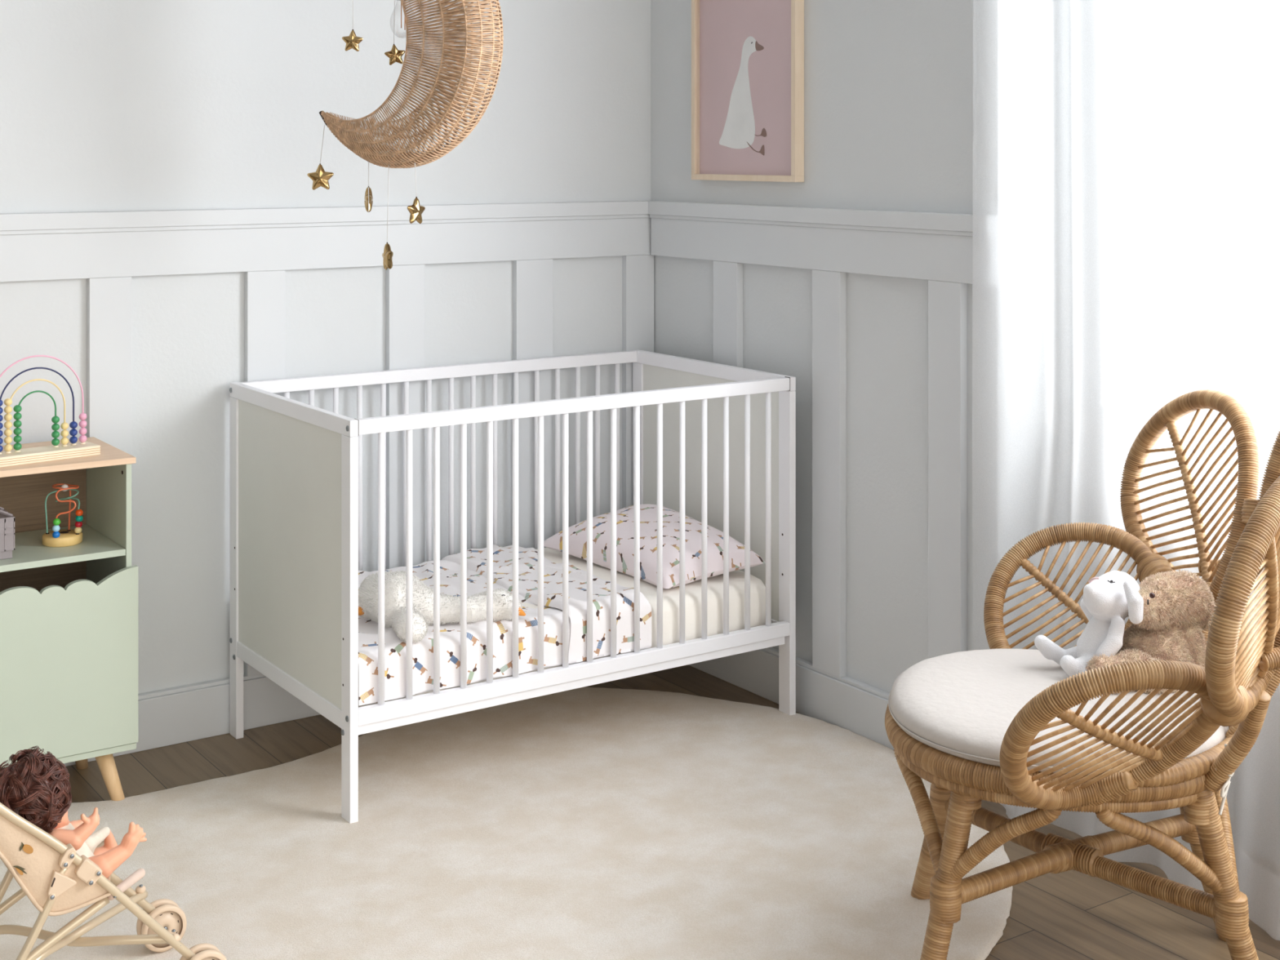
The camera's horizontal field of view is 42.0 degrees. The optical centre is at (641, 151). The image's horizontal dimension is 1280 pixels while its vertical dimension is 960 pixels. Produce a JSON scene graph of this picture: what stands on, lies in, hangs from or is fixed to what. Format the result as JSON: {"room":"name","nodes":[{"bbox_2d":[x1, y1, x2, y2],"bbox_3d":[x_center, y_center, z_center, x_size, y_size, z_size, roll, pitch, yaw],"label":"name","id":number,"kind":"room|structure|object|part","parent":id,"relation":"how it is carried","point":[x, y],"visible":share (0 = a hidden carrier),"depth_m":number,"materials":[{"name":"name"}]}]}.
{"room":"children's room","nodes":[
{"label":"children's room","id":0,"kind":"room"},
{"bbox_2d":[0,0,650,693],"bbox_3d":[-2.519,0.153,3.288,6.320,2.620,0.120,0,0,-34],"label":"wall","id":1,"kind":"structure","parent":0,"point":[106,105],"depth_m":4.25,"materials":[{"name":"paint"}]},
{"bbox_2d":[87,276,131,454],"bbox_3d":[-1.290,0.818,4.039,0.102,1.027,0.022,0,0,-34],"label":"trim","id":2,"kind":"structure","parent":1,"relation":"attached to","point":[108,299],"depth_m":4.03,"materials":[{"name":"paint"}]},
{"bbox_2d":[60,674,319,766],"bbox_3d":[-2.527,1.396,3.193,6.200,0.134,0.026,0,0,-34],"label":"baseboard","id":3,"kind":"structure","parent":1,"relation":"attached to","point":[166,717],"depth_m":4.16,"materials":[{"name":"paint"}]},
{"bbox_2d":[244,270,285,676],"bbox_3d":[-0.964,0.818,4.262,0.102,1.027,0.022,0,0,-34],"label":"trim","id":4,"kind":"structure","parent":1,"relation":"attached to","point":[264,291],"depth_m":4.25,"materials":[{"name":"paint"}]},
{"bbox_2d":[0,200,650,282],"bbox_3d":[-2.525,0.225,3.190,6.200,0.159,0.034,0,0,-34],"label":"trim","id":5,"kind":"structure","parent":1,"relation":"attached to","point":[50,246],"depth_m":4.30,"materials":[{"name":"paint"}]},
{"bbox_2d":[386,264,424,568],"bbox_3d":[-0.636,0.818,4.485,0.106,1.027,0.022,0,0,-34],"label":"trim","id":6,"kind":"structure","parent":1,"relation":"attached to","point":[405,284],"depth_m":4.47,"materials":[{"name":"paint"}]},
{"bbox_2d":[512,258,553,548],"bbox_3d":[-0.307,0.818,4.709,0.120,1.027,0.022,0,0,-34],"label":"trim","id":7,"kind":"structure","parent":1,"relation":"attached to","point":[532,279],"depth_m":4.70,"materials":[{"name":"paint"}]},
{"bbox_2d":[622,254,653,508],"bbox_3d":[-0.011,0.818,4.911,0.100,1.027,0.022,0,0,-34],"label":"trim","id":8,"kind":"structure","parent":1,"relation":"attached to","point":[637,271],"depth_m":4.89,"materials":[{"name":"paint"}]},
{"bbox_2d":[63,664,1279,959],"bbox_3d":[-0.690,1.493,0.783,6.520,0.060,6.320,0,0,-34],"label":"floor","id":9,"kind":"structure","parent":0,"point":[1072,914],"depth_m":3.33,"materials":[{"name":"brown wood"}]},
{"bbox_2d":[0,436,137,800],"bbox_3d":[-1.531,1.076,3.650,0.755,0.783,0.334,0,0,-34],"label":"base cabinet","id":10,"kind":"object","parent":9,"relation":"on","point":[68,615],"visible":0.86,"depth_m":3.68,"materials":[{"name":"green wood"}]},
{"bbox_2d":[0,506,14,559],"bbox_3d":[-1.463,0.827,3.639,0.157,0.122,0.106,0,0,-34],"label":"crate","id":11,"kind":"object","parent":10,"relation":"on","point":[6,519],"visible":1,"depth_m":3.63,"materials":[{"name":"grey plastic"}]},
{"bbox_3d":[-1.442,0.783,3.653,0.105,0.035,0.085,0,0,-34],"label":"folding handle","id":12,"kind":"part","parent":11,"relation":"part of","materials":[{"name":"grey plastic"}]},
{"bbox_3d":[-1.623,1.010,3.784,0.712,0.622,0.006,0,0,-34],"label":"panel","id":13,"kind":"part","parent":10,"relation":"part of","materials":[{"name":"wood"}]},
{"bbox_2d":[0,355,101,467],"bbox_3d":[-1.342,0.568,3.706,0.257,0.231,0.076,0,0,-42],"label":"abacus","id":14,"kind":"object","parent":10,"relation":"on","point":[9,457],"visible":1,"depth_m":3.70,"materials":[{"name":"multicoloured wood"}]},
{"bbox_2d":[42,483,83,546],"bbox_3d":[-1.315,0.822,3.785,0.087,0.134,0.089,0,0,-34],"label":"bead maze","id":15,"kind":"object","parent":10,"relation":"on","point":[57,537],"visible":1,"depth_m":3.77,"materials":[{"name":"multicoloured wood"}]},
{"bbox_2d":[0,524,125,572],"bbox_3d":[-1.534,0.896,3.654,0.712,0.014,0.304,0,0,-34],"label":"shelf","id":16,"kind":"object","parent":10,"relation":"attached to","point":[98,542],"depth_m":3.74,"materials":[{"name":"green paint"}]},
{"bbox_3d":[-1.441,1.123,3.519,0.754,0.392,0.016,0,0,-34],"label":"drawer","id":17,"kind":"part","parent":10,"relation":"part of","materials":[{"name":"green paint"}]},
{"bbox_3d":[-1.532,1.329,3.652,0.750,0.014,0.326,0,0,-34],"label":"panel","id":18,"kind":"part","parent":10,"relation":"part of","materials":[{"name":"green paint"}]},
{"bbox_3d":[-1.330,1.398,3.938,0.038,0.138,0.074,0,0,13],"label":"leg","id":19,"kind":"part","parent":10,"relation":"part of","materials":[{"name":"brown wood"}]},
{"bbox_3d":[-1.236,1.016,3.861,0.012,0.634,0.314,0,0,-34],"label":"panel","id":20,"kind":"part","parent":10,"relation":"part of","materials":[{"name":"green paint"}]},
{"bbox_3d":[-1.195,1.397,3.736,0.083,0.140,0.038,0,0,27],"label":"leg","id":21,"kind":"part","parent":10,"relation":"part of","materials":[{"name":"brown wood"}]},
{"bbox_2d":[0,687,1013,959],"bbox_3d":[-0.443,1.455,3.121,2.790,0.017,2.162,0,0,-34],"label":"rug","id":22,"kind":"object","parent":9,"relation":"on","point":[582,823],"visible":0.88,"depth_m":3.46,"materials":[{"name":"carpet"}]},
{"bbox_2d":[0,802,226,959],"bbox_3d":[-1.027,1.149,2.798,0.603,0.597,0.251,0,0,-34],"label":"pushchair","id":23,"kind":"object","parent":22,"relation":"on","point":[56,880],"visible":0.95,"depth_m":2.75,"materials":[{"name":"beige metal"}]},
{"bbox_3d":[-1.124,1.305,2.859,0.134,0.201,0.014,0,0,-34],"label":"leg","id":24,"kind":"part","parent":23,"relation":"part of","materials":[{"name":"beige metal"}]},
{"bbox_3d":[-1.009,1.305,2.689,0.134,0.201,0.014,0,0,-34],"label":"leg","id":25,"kind":"part","parent":23,"relation":"part of","materials":[{"name":"beige metal"}]},
{"bbox_3d":[-1.025,1.110,2.679,0.339,0.279,0.008,0,0,-34],"label":"panel","id":26,"kind":"part","parent":23,"relation":"part of","materials":[{"name":"beige fabric"}]},
{"bbox_3d":[-0.950,1.193,2.726,0.046,0.043,0.018,0,0,-34],"label":"pivot plate","id":27,"kind":"part","parent":23,"relation":"part of","materials":[{"name":"beige plastic"}]},
{"bbox_2d":[0,747,146,878],"bbox_3d":[-0.987,1.136,2.837,0.254,0.262,0.138,0,0,-39],"label":"baby doll","id":28,"kind":"object","parent":23,"relation":"in","point":[36,787],"visible":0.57,"depth_m":2.79,"materials":[{"name":"plastic"}]},
{"bbox_3d":[-0.947,1.199,2.885,0.057,0.046,0.033,0,0,-34],"label":"romper leg","id":29,"kind":"part","parent":28,"relation":"part of","materials":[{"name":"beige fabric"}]},
{"bbox_2d":[229,349,795,823],"bbox_3d":[-0.321,1.021,4.239,1.242,0.884,0.723,0,0,-34],"label":"cot","id":30,"kind":"object","parent":22,"relation":"on","point":[714,444],"visible":0.89,"depth_m":4.02,"materials":[{"name":"white wood"}]},
{"bbox_3d":[-1.015,1.039,4.175,0.020,0.848,0.046,0,0,-34],"label":"leg","id":31,"kind":"part","parent":30,"relation":"part of","materials":[{"name":"white wood"}]},
{"bbox_3d":[-0.824,1.238,3.896,0.018,0.038,0.631,0,0,-34],"label":"rail","id":32,"kind":"part","parent":30,"relation":"part of","materials":[{"name":"white wood"}]},
{"bbox_3d":[-0.824,0.916,3.896,0.008,0.614,0.641,0,0,-34],"label":"panel","id":33,"kind":"part","parent":30,"relation":"part of","materials":[{"name":"white wood"}]},
{"bbox_3d":[-0.824,0.597,3.896,0.020,0.036,0.723,0,0,-34],"label":"rail","id":34,"kind":"part","parent":30,"relation":"part of","materials":[{"name":"white wood"}]},
{"bbox_3d":[-0.633,1.033,3.616,0.020,0.836,0.046,0,0,-34],"label":"leg","id":35,"kind":"part","parent":30,"relation":"part of","materials":[{"name":"white wood"}]},
{"bbox_3d":[-0.517,0.597,4.528,1.201,0.032,0.024,0,0,-34],"label":"rail","id":36,"kind":"part","parent":30,"relation":"part of","materials":[{"name":"white wood"}]},
{"bbox_2d":[358,547,765,707],"bbox_3d":[-0.319,1.173,4.241,1.176,0.148,0.662,0,0,-34],"label":"mattress","id":37,"kind":"object","parent":30,"relation":"on","point":[736,578],"visible":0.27,"depth_m":4.20,"materials":[{"name":"white fabric"}]},
{"bbox_2d":[358,544,651,705],"bbox_3d":[-0.482,1.137,4.119,0.772,0.140,0.669,0,0,-34],"label":"duvet","id":38,"kind":"object","parent":37,"relation":"on","point":[450,565],"visible":0.61,"depth_m":3.93,"materials":[{"name":"fabric"}]},
{"bbox_2d":[358,570,525,644],"bbox_3d":[-0.508,1.034,3.927,0.340,0.136,0.400,0,0,-34],"label":"stuffed toy","id":39,"kind":"object","parent":38,"relation":"on","point":[394,582],"visible":0.77,"depth_m":3.83,"materials":[{"name":"white fabric"}]},
{"bbox_2d":[543,503,765,589],"bbox_3d":[0.023,1.036,4.427,0.360,0.136,0.560,0,0,-34],"label":"pillow","id":40,"kind":"object","parent":37,"relation":"on","point":[577,533],"visible":0.73,"depth_m":4.32,"materials":[{"name":"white fabric"}]},
{"bbox_3d":[-0.131,1.253,3.952,1.189,0.020,0.024,0,0,-34],"label":"mattress support rail","id":41,"kind":"part","parent":30,"relation":"part of","materials":[{"name":"white wood"}]},
{"bbox_3d":[-0.123,0.597,3.950,1.201,0.032,0.024,0,0,-34],"label":"rail","id":42,"kind":"part","parent":30,"relation":"part of","materials":[{"name":"white wood"}]},
{"bbox_3d":[-0.123,1.225,3.950,1.201,0.034,0.024,0,0,-34],"label":"rail","id":43,"kind":"part","parent":30,"relation":"part of","materials":[{"name":"white wood"}]},
{"bbox_3d":[-0.006,1.039,4.863,0.020,0.848,0.046,0,0,-34],"label":"leg","id":44,"kind":"part","parent":30,"relation":"part of","materials":[{"name":"white wood"}]},
{"bbox_3d":[0.184,0.916,4.583,0.008,0.614,0.641,0,0,-34],"label":"panel","id":45,"kind":"part","parent":30,"relation":"part of","materials":[{"name":"white wood"}]},
{"bbox_3d":[0.184,0.597,4.583,0.020,0.036,0.723,0,0,-34],"label":"rail","id":46,"kind":"part","parent":30,"relation":"part of","materials":[{"name":"white wood"}]},
{"bbox_3d":[0.375,1.039,4.303,0.020,0.848,0.046,0,0,-34],"label":"leg","id":47,"kind":"part","parent":30,"relation":"part of","materials":[{"name":"white wood"}]},
{"bbox_2d":[884,389,1279,959],"bbox_3d":[0.857,0.894,2.948,0.941,1.147,0.956,0,0,-34],"label":"rattan armchair","id":48,"kind":"object","parent":9,"relation":"on","point":[1235,687],"visible":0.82,"depth_m":2.73,"materials":[{"name":"wicker"}]},
{"bbox_3d":[0.578,1.243,3.218,0.129,0.425,0.049,0,0,37],"label":"leg","id":49,"kind":"part","parent":48,"relation":"part of","materials":[{"name":"wicker"}]},
{"bbox_3d":[0.504,1.243,2.791,0.129,0.426,0.049,0,0,-17],"label":"leg","id":50,"kind":"part","parent":48,"relation":"part of","materials":[{"name":"wicker"}]},
{"bbox_2d":[888,648,1234,815],"bbox_3d":[0.734,1.012,2.971,0.585,0.126,0.585,0,0,13],"label":"seat cushion","id":51,"kind":"object","parent":48,"relation":"on","point":[963,704],"visible":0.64,"depth_m":2.90,"materials":[{"name":"fabric"}]},
{"bbox_2d":[1034,570,1143,676],"bbox_3d":[0.821,0.865,3.060,0.194,0.184,0.140,0,0,7],"label":"plush bunny","id":52,"kind":"object","parent":51,"relation":"on","point":[1110,597],"visible":0.96,"depth_m":3.02},
{"bbox_2d":[1085,568,1216,694],"bbox_3d":[0.924,0.896,3.036,0.316,0.240,0.171,0,0,-34],"label":"plush bear","id":53,"kind":"object","parent":51,"relation":"on","point":[1180,606],"visible":0.62,"depth_m":3.03},
{"bbox_3d":[1.037,1.248,3.114,0.158,0.440,0.048,0,0,15],"label":"leg","id":54,"kind":"part","parent":48,"relation":"part of","materials":[{"name":"wicker"}]},
{"bbox_3d":[1.040,0.950,3.162,0.117,0.183,0.040,0,0,-28],"label":"post","id":55,"kind":"part","parent":48,"relation":"part of","materials":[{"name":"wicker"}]},
{"bbox_3d":[0.972,1.248,2.735,0.158,0.440,0.048,0,0,5],"label":"leg","id":56,"kind":"part","parent":48,"relation":"part of","materials":[{"name":"wicker"}]},
{"bbox_3d":[0.959,0.950,2.689,0.040,0.183,0.117,0,0,-42],"label":"post","id":57,"kind":"part","parent":48,"relation":"part of","materials":[{"name":"wicker"}]},
{"bbox_3d":[1.042,0.928,2.820,0.152,0.225,0.038,0,0,3],"label":"post","id":58,"kind":"part","parent":48,"relation":"part of","materials":[{"name":"wicker"}]},
{"bbox_2d":[650,0,973,693],"bbox_3d":[1.215,0.153,3.491,0.320,2.620,3.750,0,0,-34],"label":"wall","id":59,"kind":"structure","parent":0,"point":[888,84],"depth_m":4.16,"materials":[{"name":"paint"}]},
{"bbox_2d":[713,260,743,368],"bbox_3d":[0.239,0.818,4.620,0.022,1.027,0.110,0,0,-34],"label":"trim","id":60,"kind":"structure","parent":59,"relation":"attached to","point":[728,277],"depth_m":4.60,"materials":[{"name":"paint"}]},
{"bbox_2d":[691,0,804,182],"bbox_3d":[0.282,-0.187,4.546,0.031,0.534,0.461,0,0,-34],"label":"framed print","id":61,"kind":"object","parent":59,"relation":"attached to","point":[748,55],"visible":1,"depth_m":4.54,"materials":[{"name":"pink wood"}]},
{"bbox_2d":[688,646,893,750],"bbox_3d":[0.415,1.396,4.357,0.026,0.134,1.366,0,0,-34],"label":"baseboard","id":62,"kind":"structure","parent":59,"relation":"attached to","point":[858,707],"depth_m":4.29,"materials":[{"name":"paint"}]},
{"bbox_2d":[648,200,973,284],"bbox_3d":[0.414,0.225,4.352,0.034,0.159,1.358,0,0,-34],"label":"trim","id":63,"kind":"structure","parent":59,"relation":"attached to","point":[926,246],"depth_m":4.27,"materials":[{"name":"paint"}]},
{"bbox_2d":[812,269,846,677],"bbox_3d":[0.479,0.818,4.267,0.022,1.027,0.109,0,0,-34],"label":"trim","id":64,"kind":"structure","parent":59,"relation":"attached to","point":[828,287],"depth_m":4.25,"materials":[{"name":"paint"}]},
{"bbox_2d":[928,280,967,658],"bbox_3d":[0.718,0.818,3.917,0.022,1.027,0.107,0,0,-34],"label":"trim","id":65,"kind":"structure","parent":59,"relation":"attached to","point":[947,300],"depth_m":3.91,"materials":[{"name":"paint"}]},
{"bbox_3d":[1.380,-1.067,2.920,0.050,0.030,2.320,0,0,-34],"label":"curtain rod","id":66,"kind":"object","parent":59,"relation":"attached to","visible":0},
{"bbox_2d":[972,0,1279,940],"bbox_3d":[1.367,0.201,2.924,0.174,2.500,2.130,0,0,-34],"label":"curtain","id":67,"kind":"object","parent":66,"relation":"hanging from","point":[1126,246],"visible":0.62,"depth_m":3.55,"materials":[{"name":"white fabric"}]},
{"bbox_3d":[-1.169,-1.187,1.485,6.520,0.060,4.620,0,0,-34],"label":"ceiling","id":68,"kind":"structure","parent":0,"visible":0},
{"bbox_2d":[319,0,503,168],"bbox_3d":[-0.522,-0.560,3.784,0.497,1.194,0.135,0,0,37],"label":"decoration","id":69,"kind":"object","parent":68,"relation":"hanging from","point":[365,146],"visible":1,"depth_m":3.68,"materials":[{"name":"wicker"}]},
{"bbox_2d":[306,124,333,190],"bbox_3d":[-0.756,0.014,3.921,0.063,0.153,0.019,0,0,1],"label":"star","id":70,"kind":"object","parent":69,"relation":"hanging from","point":[321,177],"visible":1,"depth_m":3.92,"materials":[{"name":"metal"}]},
{"bbox_2d":[342,0,363,51],"bbox_3d":[-0.635,-0.467,3.660,0.049,0.494,0.016,0,0,5],"label":"star","id":71,"kind":"object","parent":69,"relation":"hanging from","point":[352,41],"visible":1,"depth_m":3.65,"materials":[{"name":"metal"}]},
{"bbox_2d":[364,161,373,212],"bbox_3d":[-0.629,0.075,3.837,0.019,0.130,0.062,0,0,-11],"label":"star","id":72,"kind":"object","parent":69,"relation":"hanging from","point":[371,198],"visible":1,"depth_m":3.83,"materials":[{"name":"metal"}]},
{"bbox_2d":[382,164,393,270],"bbox_3d":[-0.580,0.144,3.799,0.020,0.252,0.063,0,0,-21],"label":"star","id":73,"kind":"object","parent":69,"relation":"hanging from","point":[387,255],"visible":1,"depth_m":3.79,"materials":[{"name":"metal"}]},
{"bbox_2d":[384,0,404,65],"bbox_3d":[-0.572,-0.476,3.860,0.048,0.553,0.015,0,0,-15],"label":"star","id":74,"kind":"object","parent":69,"relation":"hanging from","point":[395,55],"visible":1,"depth_m":3.86,"materials":[{"name":"metal"}]},
{"bbox_2d":[407,160,425,223],"bbox_3d":[-0.508,0.090,3.752,0.019,0.145,0.062,0,0,30],"label":"star","id":75,"kind":"object","parent":69,"relation":"hanging from","point":[415,210],"visible":1,"depth_m":3.74,"materials":[{"name":"metal"}]}
]}

